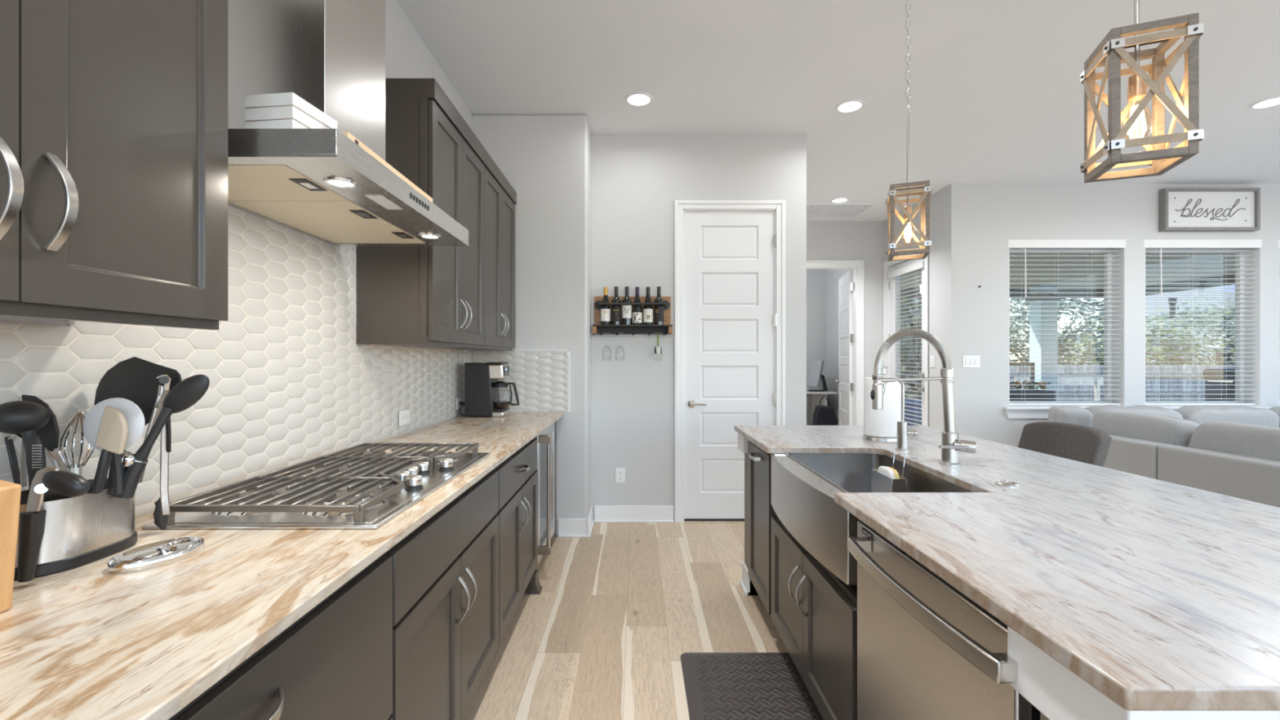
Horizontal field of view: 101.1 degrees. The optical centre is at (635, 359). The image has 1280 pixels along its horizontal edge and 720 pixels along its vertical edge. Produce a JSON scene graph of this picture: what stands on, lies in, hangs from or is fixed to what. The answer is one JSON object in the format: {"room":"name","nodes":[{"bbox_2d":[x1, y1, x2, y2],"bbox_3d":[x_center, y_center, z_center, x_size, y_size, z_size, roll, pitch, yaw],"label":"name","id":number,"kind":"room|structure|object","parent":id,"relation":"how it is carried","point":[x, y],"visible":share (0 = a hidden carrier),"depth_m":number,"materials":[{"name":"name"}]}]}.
{"room":"kitchen","nodes":[
{"label":"kitchen","id":0,"kind":"room"},
{"bbox_2d":[0,0,471,350],"bbox_3d":[-1.253,-0.248,-0.200,0.134,3.048,8.000,0,0,0],"label":"wall","id":1,"kind":"structure","parent":0,"point":[406,55],"depth_m":2.71,"materials":[{"name":"grey paint"}]},
{"bbox_2d":[0,0,227,329],"bbox_3d":[-1.005,-0.627,0.738,0.362,1.130,0.756,0,0,0],"label":"upper cabinet","id":2,"kind":"object","parent":1,"relation":"attached to","point":[113,113],"visible":1,"depth_m":0.88,"materials":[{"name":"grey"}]},
{"bbox_2d":[0,205,471,518],"bbox_3d":[-1.182,-0.054,1.845,0.007,0.860,3.890,0,0,0],"label":"backsplash","id":3,"kind":"structure","parent":1,"relation":"attached to","point":[291,383],"depth_m":1.64,"materials":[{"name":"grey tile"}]},
{"bbox_2d":[227,0,468,246],"bbox_3d":[-0.921,-1.107,1.615,0.530,1.331,0.914,0,0,0],"label":"range hood","id":4,"kind":"object","parent":1,"relation":"attached to","point":[318,184],"visible":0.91,"depth_m":1.44,"materials":[{"name":"silver metal"}]},
{"bbox_2d":[244,92,337,128],"bbox_3d":[-0.868,-0.572,1.335,0.129,0.127,0.156,0,0,7],"label":"box","id":5,"kind":"object","parent":4,"relation":"on","point":[286,109],"visible":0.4,"depth_m":1.26,"materials":[{"name":"white wood"}]},
{"bbox_2d":[342,132,432,202],"bbox_3d":[-0.708,-0.521,1.488,0.074,0.024,0.513,0,0,0],"label":"plaque","id":6,"kind":"object","parent":4,"relation":"on","point":[348,135],"visible":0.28,"depth_m":1.41,"materials":[{"name":"brown wood"}]},
{"bbox_2d":[355,78,485,348],"bbox_3d":[-1.005,-0.627,2.607,0.362,1.130,0.781,0,0,0],"label":"upper cabinet","id":7,"kind":"object","parent":1,"relation":"attached to","point":[427,295],"visible":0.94,"depth_m":2.23,"materials":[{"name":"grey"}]},
{"bbox_2d":[480,150,516,351],"bbox_3d":[-1.005,-0.627,3.382,0.362,1.130,0.766,0,0,0],"label":"upper cabinet","id":8,"kind":"object","parent":1,"relation":"attached to","point":[500,196],"visible":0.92,"depth_m":3.31,"materials":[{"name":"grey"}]},
{"bbox_2d":[471,115,591,535],"bbox_3d":[-0.836,-0.248,4.050,0.968,3.048,0.500,0,0,0],"label":"wall","id":9,"kind":"structure","parent":0,"point":[546,159],"depth_m":3.80,"materials":[{"name":"grey paint"}]},
{"bbox_2d":[472,349,569,411],"bbox_3d":[-0.828,0.151,3.796,0.699,0.449,0.009,0,0,0],"label":"backsplash","id":10,"kind":"structure","parent":9,"relation":"attached to","point":[541,377],"depth_m":3.79,"materials":[{"name":"grey tile"}]},
{"bbox_2d":[557,518,590,537],"bbox_3d":[-0.444,1.210,3.787,0.233,0.130,0.026,0,0,0],"label":"baseboard","id":11,"kind":"structure","parent":9,"relation":"attached to","point":[567,527],"depth_m":3.79,"materials":[{"name":"white wood"}]},
{"bbox_2d":[463,520,788,719],"bbox_3d":[4.140,1.335,2.700,10.920,0.120,13.800,0,0,0],"label":"floor","id":12,"kind":"structure","parent":0,"point":[615,614],"depth_m":2.55,"materials":[{"name":"brown wood"}]},
{"bbox_2d":[168,553,392,719],"bbox_3d":[-0.843,0.842,0.740,0.666,0.868,0.912,0,0,0],"label":"base cabinet","id":13,"kind":"object","parent":12,"relation":"on","point":[335,662],"visible":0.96,"depth_m":0.94,"materials":[{"name":"grey wood"}]},
{"bbox_2d":[384,469,498,719],"bbox_3d":[-0.844,0.842,1.657,0.664,0.868,0.915,0,0,0],"label":"base cabinet","id":14,"kind":"object","parent":12,"relation":"on","point":[446,571],"visible":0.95,"depth_m":1.55,"materials":[{"name":"grey wood"}]},
{"bbox_2d":[0,411,564,719],"bbox_3d":[-0.851,0.387,1.724,0.671,0.023,4.148,0,0,0],"label":"countertop","id":15,"kind":"structure","parent":14,"relation":"on","point":[88,642],"depth_m":0.80,"materials":[{"name":"brown stone"}]},
{"bbox_2d":[0,480,21,613],"bbox_3d":[-0.991,0.265,0.729,0.138,0.221,0.128,0,0,0],"label":"knife block","id":16,"kind":"object","parent":15,"relation":"on","point":[10,492],"visible":1,"depth_m":0.78,"materials":[{"name":"brown wood"}]},
{"bbox_2d":[17,466,89,582],"bbox_3d":[-0.965,0.272,0.874,0.112,0.189,0.031,0,0,0],"label":"utensil","id":17,"kind":"object","parent":15,"relation":"on","point":[32,521],"visible":1,"depth_m":0.87,"materials":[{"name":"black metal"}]},
{"bbox_2d":[13,478,137,580],"bbox_3d":[-1.082,0.311,0.997,0.156,0.128,0.222,0,0,0],"label":"utensil holder","id":18,"kind":"object","parent":15,"relation":"on","point":[83,530],"visible":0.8,"depth_m":0.96,"materials":[{"name":"silver metal"}]},
{"bbox_2d":[4,433,27,487],"bbox_3d":[-1.134,0.184,0.964,0.036,0.097,0.012,0,0,0],"label":"peeler","id":19,"kind":"object","parent":18,"relation":"in","point":[19,475],"visible":0.77,"depth_m":0.96,"materials":[{"name":"plastic"}]},
{"bbox_2d":[0,400,50,490],"bbox_3d":[-1.119,0.163,0.955,0.082,0.177,0.072,0,0,0],"label":"ladle","id":20,"kind":"object","parent":18,"relation":"in","point":[24,418],"visible":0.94,"depth_m":0.94,"materials":[{"name":"black plastic"}]},
{"bbox_2d":[0,400,50,434],"bbox_3d":[-1.119,0.105,0.955,0.082,0.060,0.072,0,0,0],"label":"bowl","id":21,"kind":"object","parent":20,"relation":"on","point":[16,417],"depth_m":0.94,"materials":[{"name":"plastic"}]},
{"bbox_2d":[25,435,46,483],"bbox_3d":[-1.075,0.180,0.944,0.034,0.090,0.015,0,0,0],"label":"grater","id":22,"kind":"object","parent":18,"relation":"in","point":[35,454],"visible":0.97,"depth_m":0.94,"materials":[{"name":"black plastic"}]},
{"bbox_2d":[21,395,66,471],"bbox_3d":[-1.153,0.155,1.019,0.117,0.197,0.016,0,0,0],"label":"slotted turner","id":23,"kind":"object","parent":18,"relation":"in","point":[49,433],"visible":0.54,"depth_m":1.02,"materials":[{"name":"black plastic"}]},
{"bbox_2d":[58,411,94,476],"bbox_3d":[-1.129,0.189,1.066,0.054,0.166,0.052,0,0,28],"label":"whisk","id":24,"kind":"object","parent":18,"relation":"in","point":[77,468],"visible":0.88,"depth_m":1.06,"materials":[{"name":"silver metal"}]},
{"bbox_2d":[90,405,128,493],"bbox_3d":[-0.980,0.168,0.984,0.057,0.163,0.022,0,0,0],"label":"spatula","id":25,"kind":"object","parent":18,"relation":"in","point":[112,436],"visible":1,"depth_m":0.98,"materials":[{"name":"beige plastic"}]},
{"bbox_2d":[83,397,144,494],"bbox_3d":[-1.006,0.167,1.014,0.105,0.186,0.033,0,0,0],"label":"spoon","id":26,"kind":"object","parent":18,"relation":"in","point":[134,415],"visible":0.66,"depth_m":1.01,"materials":[{"name":"grey plastic"}]},
{"bbox_2d":[83,397,144,451],"bbox_3d":[-1.006,0.127,1.011,0.106,0.105,0.022,0,0,-7],"label":"bowl","id":27,"kind":"object","parent":26,"relation":"on","point":[135,418],"depth_m":1.01,"materials":[{"name":"grey plastic"}]},
{"bbox_2d":[93,356,182,489],"bbox_3d":[-1.074,0.134,1.090,0.187,0.280,0.099,0,0,0],"label":"turner","id":28,"kind":"object","parent":18,"relation":"in","point":[134,379],"visible":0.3,"depth_m":1.14,"materials":[{"name":"black plastic"}]},
{"bbox_2d":[138,374,171,530],"bbox_3d":[-1.018,0.200,1.120,0.057,0.337,0.069,0,0,-26],"label":"tongs","id":29,"kind":"object","parent":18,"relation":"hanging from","point":[162,510],"visible":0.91,"depth_m":1.13,"materials":[{"name":"silver metal"}]},
{"bbox_2d":[115,374,209,498],"bbox_3d":[-0.947,0.151,1.062,0.150,0.241,0.043,0,0,-24],"label":"spoon","id":30,"kind":"object","parent":18,"relation":"in","point":[191,389],"visible":1,"depth_m":1.06,"materials":[{"name":"black plastic"}]},
{"bbox_2d":[162,374,209,413],"bbox_3d":[-0.918,0.070,1.075,0.092,0.080,0.026,0,0,0],"label":"bowl","id":31,"kind":"object","parent":30,"relation":"on","point":[191,389],"depth_m":1.07,"materials":[{"name":"plastic"}]},
{"bbox_2d":[106,536,204,573],"bbox_3d":[-0.898,0.365,0.992,0.104,0.020,0.145,0,0,0],"label":"spoon rest","id":32,"kind":"object","parent":15,"relation":"on","point":[160,553],"visible":1,"depth_m":0.97,"materials":[{"name":"silver metal"}]},
{"bbox_2d":[141,443,490,529],"bbox_3d":[-0.832,0.351,1.617,0.520,0.050,0.913,0,0,0],"label":"gas cooktop","id":33,"kind":"object","parent":15,"relation":"in","point":[354,487],"visible":0.99,"depth_m":1.35,"materials":[{"name":"silver metal"}]},
{"bbox_2d":[464,362,519,417],"bbox_3d":[-0.947,0.197,3.520,0.336,0.358,0.200,0,0,0],"label":"coffee maker","id":34,"kind":"object","parent":15,"relation":"on","point":[482,384],"visible":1,"depth_m":3.42,"materials":[{"name":"black plastic"}]},
{"bbox_2d":[493,438,542,644],"bbox_3d":[-0.844,0.842,2.531,0.664,0.868,0.828,0,0,0],"label":"base cabinet","id":35,"kind":"object","parent":12,"relation":"on","point":[517,513],"visible":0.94,"depth_m":2.47,"materials":[{"name":"grey wood"}]},
{"bbox_2d":[533,422,555,566],"bbox_3d":[-0.829,0.843,3.263,0.694,0.865,0.615,0,0,0],"label":"wine cooler","id":36,"kind":"object","parent":12,"relation":"on","point":[545,439],"visible":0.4,"depth_m":3.15,"materials":[{"name":"silver metal"}]},
{"bbox_2d":[737,432,758,595],"bbox_3d":[0.969,0.840,2.918,0.782,0.871,0.153,0,0,0],"label":"wall","id":37,"kind":"structure","parent":12,"relation":"on","point":[748,588],"depth_m":2.90,"materials":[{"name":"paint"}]},
{"bbox_2d":[680,652,823,719],"bbox_3d":[0.440,1.266,1.693,0.500,0.019,1.186,0,0,0],"label":"kitchen mat","id":38,"kind":"object","parent":12,"relation":"on","point":[719,686],"visible":0.82,"depth_m":2.02,"materials":[{"name":"grey rubber"}]},
{"bbox_2d":[747,440,775,614],"bbox_3d":[0.906,0.842,2.590,0.687,0.868,0.490,0,0,0],"label":"base cabinet","id":39,"kind":"object","parent":12,"relation":"on","point":[761,511],"visible":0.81,"depth_m":2.56,"materials":[{"name":"grey wood"}]},
{"bbox_2d":[771,513,857,719],"bbox_3d":[0.906,0.842,1.896,0.688,0.868,0.888,0,0,0],"label":"base cabinet","id":40,"kind":"object","parent":12,"relation":"on","point":[814,612],"visible":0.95,"depth_m":1.78,"materials":[{"name":"grey wood"}]},
{"bbox_2d":[733,425,1279,711],"bbox_3d":[1.097,0.390,1.806,1.075,0.028,2.408,0,0,0],"label":"countertop","id":41,"kind":"structure","parent":40,"relation":"on","point":[1157,595],"depth_m":1.00,"materials":[{"name":"stone"}]},
{"bbox_2d":[771,453,971,585],"bbox_3d":[0.810,0.519,1.894,0.500,0.230,0.836,0,0,0],"label":"farmhouse sink","id":42,"kind":"object","parent":41,"relation":"in","point":[804,486],"visible":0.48,"depth_m":1.85,"materials":[{"name":"silver metal"}]},
{"bbox_2d":[786,453,971,493],"bbox_3d":[0.851,0.515,1.889,0.418,0.220,0.822,0,0,0],"label":"basin","id":43,"kind":"object","parent":42,"relation":"in","point":[845,473],"depth_m":2.29,"materials":[{"name":"silver metal"}]},
{"bbox_2d":[871,453,917,492],"bbox_3d":[1.002,0.450,2.030,0.115,0.160,0.170,0,0,0],"label":"sink caddy","id":44,"kind":"object","parent":42,"relation":"hanging from","point":[881,482],"visible":0.64,"depth_m":1.99,"materials":[{"name":"silver metal"}]},
{"bbox_2d":[862,366,897,442],"bbox_3d":[1.149,0.203,2.460,0.172,0.344,0.172,0,0,0],"label":"paper towel holder","id":45,"kind":"object","parent":41,"relation":"on","point":[877,439],"visible":0.44,"depth_m":2.41,"materials":[{"name":"silver metal"}]},
{"bbox_2d":[863,377,901,437],"bbox_3d":[1.148,0.219,2.460,0.159,0.266,0.158,0,0,0],"label":"paper towel roll","id":46,"kind":"object","parent":45,"relation":"on","point":[882,423],"visible":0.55,"depth_m":2.39,"materials":[{"name":"white paper"}]},
{"bbox_2d":[883,381,917,451],"bbox_3d":[1.086,0.226,2.185,0.148,0.298,0.054,0,0,0],"label":"tap","id":47,"kind":"object","parent":41,"relation":"on","point":[903,432],"visible":0.9,"depth_m":2.17,"materials":[{"name":"silver metal"}]},
{"bbox_2d":[870,328,976,466],"bbox_3d":[1.014,0.133,1.871,0.358,0.486,0.107,0,0,0],"label":"kitchen faucet","id":48,"kind":"object","parent":41,"relation":"on","point":[950,446],"visible":1,"depth_m":1.87,"materials":[{"name":"silver metal"}]},
{"bbox_2d":[806,389,837,425],"bbox_3d":[2.595,0.903,8.990,1.390,0.745,0.780,0,0,0],"label":"desk","id":49,"kind":"object","parent":12,"relation":"on","point":[816,397],"visible":0.31,"depth_m":8.94,"materials":[{"name":"white"}]},
{"bbox_2d":[806,360,828,391],"bbox_3d":[3.070,0.272,8.900,0.300,0.517,0.500,0,0,0],"label":"computer monitor","id":50,"kind":"object","parent":49,"relation":"on","point":[815,375],"visible":0.88,"depth_m":8.85,"materials":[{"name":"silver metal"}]},
{"bbox_2d":[812,395,837,425],"bbox_3d":[3.034,0.831,8.470,0.382,0.530,0.140,0,0,0],"label":"handbag","id":51,"kind":"object","parent":49,"relation":"hanging from","point":[822,415],"visible":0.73,"depth_m":8.40,"materials":[{"name":"grey leather"}]},
{"bbox_2d":[847,519,1039,719],"bbox_3d":[0.864,0.845,1.117,0.672,0.862,0.638,0,0,0],"label":"dishwasher","id":52,"kind":"object","parent":12,"relation":"on","point":[926,651],"visible":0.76,"depth_m":1.09,"materials":[{"name":"silver metal"}]},
{"bbox_2d":[1017,422,1111,466],"bbox_3d":[1.926,0.798,2.603,0.532,0.955,0.475,0,0,0],"label":"bar stool","id":53,"kind":"object","parent":12,"relation":"on","point":[1077,442],"visible":0.27,"depth_m":2.58,"materials":[{"name":"grey fabric"}]},
{"bbox_2d":[1007,626,1279,719],"bbox_3d":[0.969,0.840,0.720,0.782,0.871,0.204,0,0,0],"label":"wall","id":54,"kind":"structure","parent":12,"relation":"on","point":[1055,691],"depth_m":0.71,"materials":[{"name":"white paint"}]},
{"bbox_2d":[1047,404,1279,507],"bbox_3d":[5.650,0.814,3.545,3.900,0.803,2.990,0,0,0],"label":"sectional sofa","id":55,"kind":"object","parent":12,"relation":"on","point":[1233,451],"visible":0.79,"depth_m":3.70,"materials":[{"name":"grey fabric"}]},
{"bbox_2d":[1047,404,1093,426],"bbox_3d":[3.936,0.636,4.799,0.280,0.438,0.272,0,0,0],"label":"cushion","id":56,"kind":"object","parent":55,"relation":"on","point":[1070,414],"depth_m":4.69,"materials":[{"name":"grey fabric"}]},
{"bbox_2d":[1084,404,1182,418],"bbox_3d":[4.499,0.634,4.799,0.840,0.443,0.278,0,0,0],"label":"cushion","id":57,"kind":"object","parent":55,"relation":"on","point":[1144,409],"depth_m":4.71,"materials":[{"name":"grey fabric"}]},
{"bbox_2d":[1091,410,1199,447],"bbox_3d":[3.974,0.634,4.137,0.291,0.420,0.774,0,0,0],"label":"cushion","id":58,"kind":"object","parent":55,"relation":"on","point":[1170,430],"depth_m":4.00,"materials":[{"name":"grey fabric"}]},
{"bbox_2d":[1175,405,1279,427],"bbox_3d":[5.345,0.635,4.801,0.836,0.429,0.275,0,0,0],"label":"cushion","id":59,"kind":"object","parent":55,"relation":"on","point":[1206,414],"depth_m":4.68,"materials":[{"name":"grey fabric"}]},
{"bbox_2d":[1187,422,1279,461],"bbox_3d":[3.975,0.634,3.334,0.284,0.436,0.782,0,0,0],"label":"cushion","id":60,"kind":"object","parent":55,"relation":"on","point":[1251,441],"depth_m":3.38,"materials":[{"name":"grey fabric"}]},
{"bbox_2d":[1268,406,1279,427],"bbox_3d":[6.191,0.634,4.800,0.823,0.428,0.268,0,0,0],"label":"cushion","id":61,"kind":"object","parent":55,"relation":"on","point":[1276,409],"depth_m":4.79,"materials":[{"name":"grey fabric"}]},
{"bbox_2d":[591,133,806,519],"bbox_3d":[0.493,-0.248,4.205,1.691,3.048,0.130,0,0,0],"label":"wall","id":62,"kind":"structure","parent":0,"point":[637,180],"depth_m":4.14,"materials":[{"name":"grey paint"}]},
{"bbox_2d":[592,296,672,334],"bbox_3d":[-0.027,-0.343,4.071,0.610,0.303,0.138,0,0,0],"label":"wine rack","id":63,"kind":"object","parent":62,"relation":"attached to","point":[667,328],"visible":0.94,"depth_m":4.11,"materials":[{"name":"brown wood"}]},
{"bbox_2d":[600,286,610,324],"bbox_3d":[-0.234,-0.413,4.067,0.075,0.294,0.077,0,0,0],"label":"wine bottle","id":64,"kind":"object","parent":63,"relation":"on","point":[605,309],"visible":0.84,"depth_m":4.04,"materials":[{"name":"black glass"}]},
{"bbox_2d":[611,286,621,324],"bbox_3d":[-0.152,-0.414,4.066,0.073,0.297,0.076,0,0,0],"label":"wine bottle","id":65,"kind":"object","parent":63,"relation":"on","point":[615,309],"visible":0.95,"depth_m":4.04,"materials":[{"name":"black glass"}]},
{"bbox_2d":[622,286,631,324],"bbox_3d":[-0.070,-0.414,4.066,0.073,0.297,0.076,0,0,0],"label":"wine bottle","id":66,"kind":"object","parent":63,"relation":"on","point":[626,309],"visible":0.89,"depth_m":4.04,"materials":[{"name":"black glass"}]},
{"bbox_2d":[632,286,642,324],"bbox_3d":[0.010,-0.413,4.067,0.075,0.294,0.077,0,0,0],"label":"wine bottle","id":67,"kind":"object","parent":63,"relation":"on","point":[637,309],"visible":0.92,"depth_m":4.04,"materials":[{"name":"black glass"}]},
{"bbox_2d":[643,286,653,324],"bbox_3d":[0.094,-0.413,4.067,0.075,0.294,0.077,0,0,0],"label":"wine bottle","id":68,"kind":"object","parent":63,"relation":"on","point":[647,309],"visible":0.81,"depth_m":4.04,"materials":[{"name":"black glass"}]},
{"bbox_2d":[653,286,663,324],"bbox_3d":[0.177,-0.414,4.067,0.073,0.297,0.075,0,0,0],"label":"wine bottle","id":69,"kind":"object","parent":63,"relation":"on","point":[658,309],"visible":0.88,"depth_m":4.04,"materials":[{"name":"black glass"}]},
{"bbox_2d":[594,505,674,522],"bbox_3d":[-0.015,1.210,4.127,0.623,0.130,0.026,0,0,0],"label":"baseboard","id":70,"kind":"structure","parent":62,"relation":"attached to","point":[602,513],"depth_m":4.13,"materials":[{"name":"white wood"}]},
{"bbox_2d":[674,200,785,522],"bbox_3d":[0.736,0.013,4.179,0.868,2.525,0.161,0,0,0],"label":"door","id":71,"kind":"structure","parent":62,"relation":"in","point":[730,264],"depth_m":4.16,"materials":[{"name":"white wood"}]},
{"bbox_2d":[395,0,1279,221],"bbox_3d":[4.140,-1.873,2.700,10.920,0.200,13.800,0,0,0],"label":"ceiling","id":72,"kind":"structure","parent":0,"point":[997,96],"depth_m":3.28,"materials":[{"name":"white paint"}]},
{"bbox_2d":[624,92,653,106],"bbox_3d":[0.020,-1.770,3.588,0.196,0.006,0.196,0,0,0],"label":"recessed light","id":73,"kind":"object","parent":72,"relation":"in","point":[634,99],"visible":1,"depth_m":3.58,"materials":[{"name":"white"}]},
{"bbox_2d":[806,203,875,217],"bbox_3d":[2.285,-1.766,6.240,0.870,0.012,0.520,0,0,0],"label":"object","id":74,"kind":"structure","parent":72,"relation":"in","point":[813,210],"depth_m":6.19,"materials":[{"name":"white"}]},
{"bbox_2d":[835,99,865,113],"bbox_3d":[1.496,-1.770,3.687,0.196,0.006,0.196,0,0,0],"label":"recessed light","id":75,"kind":"object","parent":72,"relation":"in","point":[849,106],"visible":1,"depth_m":3.69,"materials":[{"name":"white plastic"}]},
{"bbox_2d":[885,0,932,261],"bbox_3d":[1.174,-1.107,2.274,0.167,1.330,0.167,0,0,22],"label":"pendant lamp","id":76,"kind":"object","parent":72,"relation":"hanging from","point":[925,191],"visible":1,"depth_m":2.23,"materials":[{"name":"brown wood"}]},
{"bbox_2d":[1080,0,1204,182],"bbox_3d":[1.159,-1.107,1.219,0.167,1.332,0.167,0,0,22],"label":"pendant lamp","id":77,"kind":"object","parent":72,"relation":"hanging from","point":[1158,155],"visible":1,"depth_m":1.18,"materials":[{"name":"brown wood"}]},
{"bbox_2d":[1127,73,1146,102],"bbox_3d":[1.159,-0.632,1.219,0.033,0.060,0.033,0,0,0],"label":"socket","id":78,"kind":"object","parent":77,"relation":"attached to","point":[1136,89],"depth_m":1.21,"materials":[{"name":"gold metal"}]},
{"bbox_2d":[1248,95,1279,109],"bbox_3d":[4.370,-1.770,3.630,0.196,0.006,0.196,0,0,0],"label":"recessed light","id":79,"kind":"object","parent":72,"relation":"in","point":[1273,101],"visible":1,"depth_m":3.64,"materials":[{"name":"white"}]},
{"bbox_2d":[806,221,884,377],"bbox_3d":[2.270,-0.248,6.808,2.100,3.048,0.125,0,0,0],"label":"wall","id":80,"kind":"structure","parent":0,"point":[825,240],"depth_m":6.75,"materials":[{"name":"grey paint"}]},
{"bbox_2d":[806,260,864,425],"bbox_3d":[2.436,0.003,7.206,1.102,2.545,0.961,0,0,0],"label":"door","id":81,"kind":"structure","parent":80,"relation":"in","point":[851,284],"depth_m":6.82,"materials":[{"name":"white wood"}]},
{"bbox_2d":[806,269,900,425],"bbox_3d":[2.275,-0.248,8.185,2.350,3.048,2.630,0,0,0],"label":"wall","id":82,"kind":"structure","parent":0,"point":[822,285],"depth_m":9.40,"materials":[{"name":"white paint"}]},
{"bbox_2d":[884,190,939,429],"bbox_3d":[3.250,-0.248,6.133,0.140,3.048,1.225,0,0,0],"label":"wall","id":83,"kind":"structure","parent":0,"point":[934,255],"depth_m":5.63,"materials":[{"name":"grey paint"}]},
{"bbox_2d":[883,247,928,426],"bbox_3d":[3.232,0.011,6.230,0.175,2.530,1.020,0,0,0],"label":"door","id":84,"kind":"structure","parent":83,"relation":"in","point":[890,291],"depth_m":6.54,"materials":[{"name":"white"}]},
{"bbox_2d":[888,259,924,425],"bbox_3d":[3.216,-0.015,6.230,0.088,2.174,0.802,0,0,0],"label":"window blind","id":85,"kind":"object","parent":83,"relation":"attached to","point":[919,264],"visible":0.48,"depth_m":6.16,"materials":[{"name":"white plastic"}]},
{"bbox_2d":[939,183,1279,447],"bbox_3d":[6.390,-0.248,5.417,6.420,3.048,0.206,0,0,0],"label":"wall","id":86,"kind":"structure","parent":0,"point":[977,221],"depth_m":5.31,"materials":[{"name":"grey paint"}]},
{"bbox_2d":[1003,248,1124,418],"bbox_3d":[4.347,-0.281,5.383,1.286,1.748,0.243,0,0,0],"label":"window","id":87,"kind":"structure","parent":86,"relation":"attached to","point":[1109,340],"depth_m":5.42,"materials":[{"name":"white"}]},
{"bbox_2d":[1008,239,1125,405],"bbox_3d":[4.347,-0.372,5.356,1.192,1.680,0.088,0,0,0],"label":"window blind","id":88,"kind":"object","parent":86,"relation":"attached to","point":[1012,243],"visible":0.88,"depth_m":5.35,"materials":[{"name":"white plastic"}]},
{"bbox_2d":[900,253,1235,297],"bbox_3d":[6.825,-1.365,8.015,6.150,0.320,4.970,0,0,0],"label":"roof","id":89,"kind":"structure","parent":86,"relation":"attached to","point":[1011,267],"depth_m":8.44,"materials":[{"name":"beige"}]},
{"bbox_2d":[1143,239,1262,405],"bbox_3d":[5.718,-0.372,5.356,1.191,1.680,0.088,0,0,0],"label":"window blind","id":90,"kind":"object","parent":86,"relation":"attached to","point":[1148,243],"visible":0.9,"depth_m":5.35,"materials":[{"name":"white plastic"}]},
{"bbox_2d":[1145,248,1271,410],"bbox_3d":[5.718,-0.281,5.383,1.285,1.748,0.243,0,0,0],"label":"window","id":91,"kind":"structure","parent":86,"relation":"attached to","point":[1241,340],"depth_m":5.43,"materials":[{"name":"white"}]},
{"bbox_2d":[1158,187,1260,231],"bbox_3d":[5.742,-1.500,5.279,0.945,0.420,0.070,0,0,0],"label":"wall sign","id":92,"kind":"object","parent":86,"relation":"attached to","point":[1180,209],"visible":1,"depth_m":5.27,"materials":[{"name":"white wood"}]},
{"label":"outside","id":93,"kind":"structure","parent":0,"visible":0},
{"bbox_3d":[15.000,2.075,42.750,110.000,0.200,74.500,0,0,0],"label":"yard","id":94,"kind":"structure","parent":93,"visible":0},
{"bbox_2d":[900,297,921,399],"bbox_3d":[7.240,-0.708,13.406,3.639,5.453,2.448,0,0,0],"label":"live oak","id":95,"kind":"object","parent":94,"relation":"on","point":[904,353],"visible":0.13,"depth_m":13.02,"materials":[{"name":"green plant"}]},
{"bbox_2d":[1009,297,1103,364],"bbox_3d":[17.932,-1.045,22.804,6.264,6.184,4.036,0,0,-5],"label":"live oak","id":96,"kind":"object","parent":94,"relation":"on","point":[1061,340],"visible":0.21,"depth_m":21.99,"materials":[{"name":"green plant"}]},
{"bbox_2d":[1013,377,1103,400],"bbox_3d":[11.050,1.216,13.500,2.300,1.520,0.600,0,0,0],"label":"outdoor table","id":97,"kind":"object","parent":94,"relation":"on","point":[1059,382],"visible":0.26,"depth_m":13.75,"materials":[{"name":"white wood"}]},
{"bbox_2d":[900,363,1235,400],"bbox_3d":[17.550,1.051,15.989,25.100,1.850,0.078,0,0,0],"label":"picket fence","id":98,"kind":"object","parent":94,"relation":"on","point":[1184,366],"visible":0.2,"depth_m":16.00,"materials":[{"name":"white wood"}]},
{"bbox_2d":[1058,309,1216,365],"bbox_3d":[18.021,0.084,19.005,4.906,4.059,3.249,0,0,0],"label":"live oak","id":99,"kind":"object","parent":94,"relation":"on","point":[1161,340],"visible":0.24,"depth_m":18.46,"materials":[{"name":"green plant"}]},
{"bbox_2d":[1097,284,1235,364],"bbox_3d":[39.075,-1.575,31.450,15.050,7.100,10.700,0,0,0],"label":"sky","id":100,"kind":"structure","parent":94,"relation":"on","point":[1206,290],"depth_m":29.98,"materials":[{"name":"grey"}]},
{"bbox_2d":[1147,293,1235,365],"bbox_3d":[26.988,-0.477,24.329,6.665,5.192,4.322,0,0,-5],"label":"live oak","id":101,"kind":"object","parent":94,"relation":"on","point":[1208,323],"visible":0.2,"depth_m":24.11,"materials":[{"name":"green plant"}]},
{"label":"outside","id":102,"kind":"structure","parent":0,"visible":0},
{"bbox_3d":[6.975,1.375,8.165,7.250,0.120,5.270,0,0,0],"label":"patio slab","id":103,"kind":"object","parent":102,"visible":0},
{"bbox_2d":[901,399,921,425],"bbox_3d":[4.500,0.986,8.400,0.800,0.660,0.800,0,0,0],"label":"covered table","id":104,"kind":"object","parent":103,"relation":"on","point":[905,400],"visible":0.1,"depth_m":8.00,"materials":[{"name":"fabric"}]},
{"bbox_2d":[1009,380,1056,400],"bbox_3d":[6.540,0.825,9.179,1.280,0.982,0.372,0,0,0],"label":"planter box","id":105,"kind":"object","parent":103,"relation":"on","point":[1011,396],"visible":0.27,"depth_m":9.00,"materials":[{"name":"grey"}]},
{"bbox_2d":[1025,284,1061,400],"bbox_3d":[7.650,-0.035,9.900,0.380,2.700,0.380,0,0,0],"label":"patio post","id":106,"kind":"object","parent":103,"relation":"on","point":[1035,340],"visible":0.42,"depth_m":9.75,"materials":[{"name":"grey paint"}]},
{"bbox_2d":[1202,368,1235,400],"bbox_3d":[10.055,0.736,8.800,0.650,1.160,0.560,0,0,0],"label":"grill","id":107,"kind":"object","parent":103,"relation":"on","point":[1204,373],"visible":0.2,"depth_m":8.81,"materials":[{"name":"black metal"}]},
{"bbox_2d":[1202,368,1235,381],"bbox_3d":[10.055,0.256,8.800,0.650,0.200,0.560,0,0,0],"label":"hood","id":108,"kind":"object","parent":107,"relation":"attached to","point":[1204,373],"depth_m":8.80,"materials":[{"name":"grey"}]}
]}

